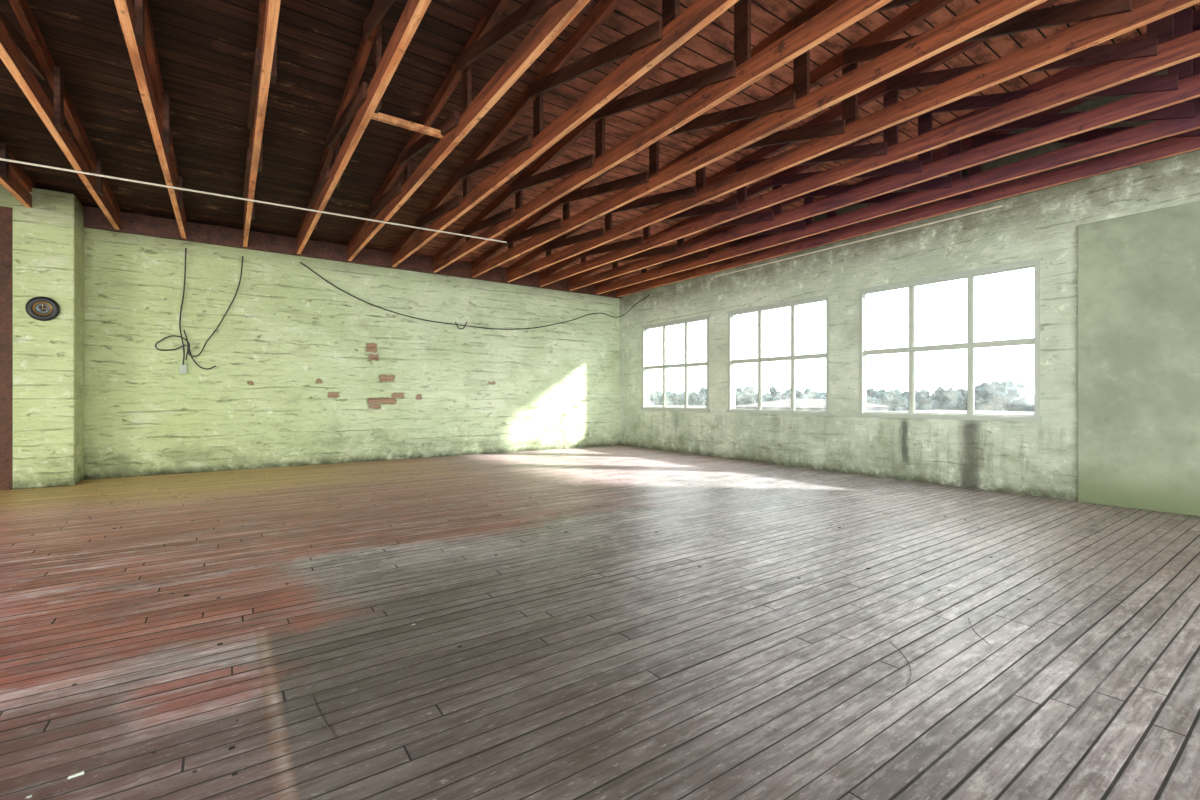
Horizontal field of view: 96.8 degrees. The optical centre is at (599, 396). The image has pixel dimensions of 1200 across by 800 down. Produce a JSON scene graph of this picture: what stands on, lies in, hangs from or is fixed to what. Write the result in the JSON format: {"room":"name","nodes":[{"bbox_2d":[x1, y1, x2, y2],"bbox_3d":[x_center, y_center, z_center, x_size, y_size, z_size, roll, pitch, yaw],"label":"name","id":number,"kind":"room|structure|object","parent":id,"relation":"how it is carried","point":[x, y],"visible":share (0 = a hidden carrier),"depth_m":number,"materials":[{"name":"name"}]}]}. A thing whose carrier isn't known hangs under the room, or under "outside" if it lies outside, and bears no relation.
{"room":"warehouse","nodes":[
{"label":"warehouse","id":0,"kind":"room"},
{"bbox_2d":[0,184,11,207],"bbox_3d":[-8.956,-2.820,7.377,1.290,0.320,0.640,0,0,-35],"label":"lintel","id":1,"kind":"object","parent":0,"point":[5,196],"depth_m":7.44,"materials":[{"name":"green paint"}]},
{"bbox_2d":[12,187,83,489],"bbox_3d":[-8.158,-0.840,7.911,0.630,4.280,0.680,0,0,-35],"label":"pilaster","id":2,"kind":"object","parent":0,"point":[48,236],"depth_m":7.66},
{"bbox_2d":[25,296,59,320],"bbox_3d":[-7.951,-1.260,7.608,0.350,0.350,0.055,0,0,-35],"label":"wall clock","id":3,"kind":"object","parent":2,"relation":"attached to","point":[40,308],"depth_m":7.59,"materials":[{"name":"metal"}]},
{"bbox_2d":[84,228,619,479],"bbox_3d":[-5.553,-0.841,10.285,15.100,4.282,0.220,0,0,-35],"label":"wall","id":4,"kind":"structure","parent":0,"point":[307,371],"depth_m":10.25,"materials":[{"name":"paint"}]},
{"bbox_2d":[179,365,186,372],"bbox_3d":[-7.075,-0.474,9.045,0.100,0.140,0.070,0,0,-35],"label":"junction box","id":5,"kind":"object","parent":4,"relation":"attached to","point":[182,368],"visible":1,"depth_m":9.02,"materials":[{"name":"paint"}]},
{"bbox_2d":[155,248,243,369],"bbox_3d":[-6.853,-1.497,9.152,1.220,2.047,0.074,0,0,-35],"label":"wire","id":6,"kind":"object","parent":4,"relation":"attached to","point":[182,338],"visible":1,"depth_m":9.04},
{"bbox_2d":[83,206,620,298],"bbox_3d":[-5.470,-2.820,10.165,14.700,0.320,0.069,0,0,-35],"label":"trim ledger","id":7,"kind":"structure","parent":4,"relation":"attached to","point":[94,218],"depth_m":9.91,"materials":[{"name":"brown wood"}]},
{"bbox_2d":[300,262,649,329],"bbox_3d":[-2.194,-2.033,11.712,7.604,1.074,1.311,0,0,-35],"label":"hanging cable","id":8,"kind":"object","parent":4,"relation":"hanging from","point":[300,262],"visible":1,"depth_m":11.77,"materials":[{"name":"black rubber"}]},
{"bbox_2d":[0,445,1199,799],"bbox_3d":[-0.471,1.360,3.027,15.100,0.120,17.900,0,0,-35],"label":"floor","id":9,"kind":"structure","parent":0,"point":[579,671],"depth_m":2.91,"materials":[{"name":"brown wood"}]},
{"bbox_2d":[68,770,83,778],"bbox_3d":[-1.798,1.296,1.828,0.040,0.009,0.008,0,0,-38],"label":"chip","id":10,"kind":"object","parent":9,"relation":"on","point":[81,772],"visible":1,"depth_m":1.83,"materials":[{"name":"white paint"}]},
{"bbox_2d":[11,460,1030,797],"bbox_3d":[-1.450,1.298,6.215,8.234,0.004,9.646,0,0,-35],"label":"debris","id":11,"kind":"object","parent":9,"relation":"on","point":[232,747],"visible":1,"depth_m":3.42,"materials":[{"name":"paint"}]},
{"bbox_2d":[0,0,1199,283],"bbox_3d":[-0.430,-3.740,3.056,15.600,1.544,18.300,0,0,-35],"label":"ceiling","id":12,"kind":"structure","parent":0,"point":[206,49],"depth_m":6.12,"materials":[{"name":"brown wood"}]},
{"bbox_2d":[0,139,35,207],"bbox_3d":[-3.434,-3.538,0.907,0.144,1.725,17.425,0,0,-35],"label":"roof truss","id":13,"kind":"object","parent":12,"relation":"attached to","point":[17,182],"visible":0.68,"depth_m":6.99,"materials":[{"name":"brown wood"}]},
{"bbox_2d":[0,0,119,229],"bbox_3d":[-2.728,-3.537,1.401,0.144,1.727,17.425,0,0,-35],"label":"roof truss","id":14,"kind":"object","parent":12,"relation":"attached to","point":[15,52],"visible":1,"depth_m":5.22,"materials":[{"name":"brown wood"}]},
{"bbox_2d":[114,0,185,238],"bbox_3d":[-2.037,-3.536,1.885,0.144,1.728,17.425,0,0,-35],"label":"roof truss","id":15,"kind":"object","parent":12,"relation":"attached to","point":[136,27],"visible":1,"depth_m":5.05,"materials":[{"name":"brown wood"}]},
{"bbox_2d":[243,0,280,246],"bbox_3d":[-1.333,-3.537,2.378,0.144,1.726,17.425,0,0,-35],"label":"roof truss","id":16,"kind":"object","parent":12,"relation":"attached to","point":[265,61],"visible":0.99,"depth_m":4.91,"materials":[{"name":"brown wood"}]},
{"bbox_2d":[297,0,430,253],"bbox_3d":[-0.649,-3.536,2.857,0.144,1.727,17.425,0,0,-35],"label":"roof truss","id":17,"kind":"object","parent":12,"relation":"attached to","point":[366,102],"visible":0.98,"depth_m":5.20,"materials":[{"name":"brown wood"}]},
{"bbox_2d":[348,0,590,260],"bbox_3d":[0.068,-3.536,3.359,0.144,1.727,17.425,0,0,-35],"label":"roof truss","id":18,"kind":"object","parent":12,"relation":"attached to","point":[483,38],"visible":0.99,"depth_m":5.24,"materials":[{"name":"brown wood"}]},
{"bbox_2d":[371,112,443,138],"bbox_3d":[-2.035,-2.880,5.643,0.820,0.060,0.060,0,0,-35],"label":"wood beam","id":19,"kind":"structure","parent":18,"relation":"attached to","point":[381,117],"depth_m":5.62,"materials":[{"name":"brown wood"}]},
{"bbox_2d":[392,0,738,266],"bbox_3d":[0.750,-3.536,3.836,0.144,1.728,17.425,0,0,-35],"label":"roof truss","id":20,"kind":"object","parent":12,"relation":"attached to","point":[659,40],"visible":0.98,"depth_m":5.32,"materials":[{"name":"brown wood"}]},
{"bbox_2d":[433,0,891,271],"bbox_3d":[1.446,-3.536,4.324,0.144,1.727,17.425,0,0,-35],"label":"roof truss","id":21,"kind":"object","parent":12,"relation":"attached to","point":[727,79],"visible":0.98,"depth_m":5.54,"materials":[{"name":"brown wood"}]},
{"bbox_2d":[471,0,1046,277],"bbox_3d":[2.151,-3.537,4.817,0.144,1.726,17.425,0,0,-35],"label":"roof truss","id":22,"kind":"object","parent":12,"relation":"attached to","point":[783,111],"visible":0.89,"depth_m":5.39,"materials":[{"name":"brown wood"}]},
{"bbox_2d":[507,0,1199,281],"bbox_3d":[2.852,-3.536,5.309,0.144,1.727,17.425,0,0,-35],"label":"roof truss","id":23,"kind":"object","parent":12,"relation":"attached to","point":[1106,19],"visible":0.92,"depth_m":5.32,"materials":[{"name":"brown wood"}]},
{"bbox_2d":[539,0,1199,286],"bbox_3d":[3.559,-3.536,5.803,0.144,1.728,17.425,0,0,-35],"label":"roof truss","id":24,"kind":"object","parent":12,"relation":"attached to","point":[1133,59],"visible":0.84,"depth_m":5.85,"materials":[{"name":"brown wood"}]},
{"bbox_2d":[569,6,1199,290],"bbox_3d":[4.252,-3.537,6.289,0.144,1.726,17.425,0,0,-35],"label":"roof truss","id":25,"kind":"object","parent":12,"relation":"attached to","point":[1156,92],"visible":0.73,"depth_m":6.45,"materials":[{"name":"brown wood"}]},
{"bbox_2d":[596,8,1199,293],"bbox_3d":[4.935,-3.536,6.767,0.144,1.728,17.425,0,0,-35],"label":"roof truss","id":26,"kind":"object","parent":12,"relation":"attached to","point":[1172,120],"visible":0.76,"depth_m":6.96,"materials":[{"name":"brown wood"}]},
{"bbox_2d":[617,68,1199,296],"bbox_3d":[5.477,-3.537,7.146,0.144,1.727,17.425,0,0,-35],"label":"roof truss","id":27,"kind":"object","parent":12,"relation":"attached to","point":[1188,141],"visible":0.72,"depth_m":7.46,"materials":[{"name":"brown wood"}]},
{"bbox_2d":[620,69,1199,500],"bbox_3d":[5.689,-1.558,7.218,0.200,5.716,17.700,0,0,-35],"label":"wall","id":28,"kind":"structure","parent":0,"point":[1040,459],"depth_m":8.22,"materials":[{"name":"paint"}]},
{"bbox_2d":[641,315,709,411],"bbox_3d":[1.770,-0.740,12.684,0.150,2.140,2.330,0,0,-35],"label":"window","id":29,"kind":"structure","parent":28,"relation":"in","point":[686,321],"depth_m":12.69,"materials":[{"name":"paint"}]},
{"bbox_2d":[726,294,830,415],"bbox_3d":[3.405,-0.740,10.349,0.150,2.140,2.350,0,0,-35],"label":"window","id":30,"kind":"structure","parent":28,"relation":"in","point":[792,303],"depth_m":10.33,"materials":[{"name":"paint"}]},
{"bbox_2d":[715,205,1002,276],"bbox_3d":[3.980,-2.600,9.379,0.028,0.027,5.200,0,0,-35],"label":"conduit","id":31,"kind":"object","parent":28,"relation":"attached to","point":[999,206],"visible":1,"depth_m":8.65,"materials":[{"name":"white metal"}]},
{"bbox_2d":[857,258,1042,421],"bbox_3d":[5.074,-0.740,7.966,0.150,2.140,2.470,0,0,-35],"label":"window","id":32,"kind":"structure","parent":28,"relation":"in","point":[970,345],"depth_m":7.70,"materials":[{"name":"paint"}]},
{"bbox_2d":[1078,201,1199,516],"bbox_3d":[7.160,-0.415,4.904,0.045,3.430,4.220,0,0,-35],"label":"wall panel","id":33,"kind":"object","parent":28,"relation":"attached to","point":[1139,274],"visible":1,"depth_m":6.15,"materials":[{"name":"paint"}]},
{"bbox_3d":[-10.402,-0.840,6.352,2.245,4.280,0.660,0,0,-35],"label":"wall","id":34,"kind":"structure","parent":0,"visible":0},
{"bbox_2d":[0,206,12,490],"bbox_3d":[-8.799,-0.675,7.157,1.275,3.950,0.180,0,0,-35],"label":"door","id":35,"kind":"structure","parent":34,"relation":"in","point":[5,212],"depth_m":7.43,"materials":[{"name":"brown wood"}]},
{"bbox_3d":[-6.213,-3.537,-1.039,0.144,1.727,17.425,0,0,-35],"label":"roof truss","id":36,"kind":"object","parent":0,"visible":0},
{"bbox_2d":[0,158,506,242],"bbox_3d":[-5.775,-2.666,6.549,9.858,0.025,0.080,0,0,-33],"label":"conduit","id":37,"kind":"object","parent":36,"relation":"attached to","point":[1,159],"visible":1,"depth_m":7.07,"materials":[{"name":"white metal"}]},
{"label":"outside","id":38,"kind":"structure","parent":0,"visible":0},
{"bbox_3d":[64.708,5.600,81.932,320.000,0.200,460.000,0,0,-35],"label":"ground","id":39,"kind":"structure","parent":38,"visible":0},
{"bbox_2d":[649,380,1033,410],"bbox_3d":[29.456,1.596,130.983,44.323,7.808,300.800,0,0,-35],"label":"tree line","id":40,"kind":"object","parent":39,"relation":"on","point":[993,396],"visible":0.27,"depth_m":81.68,"materials":[{"name":"green plant"}]},
{"bbox_2d":[649,399,1033,415],"bbox_3d":[16.622,2.750,61.690,26.600,5.500,98.600,0,0,-35],"label":"neighboring buildings","id":41,"kind":"structure","parent":39,"relation":"on","point":[785,404],"depth_m":51.81,"materials":[{"name":"paint"}]}
]}

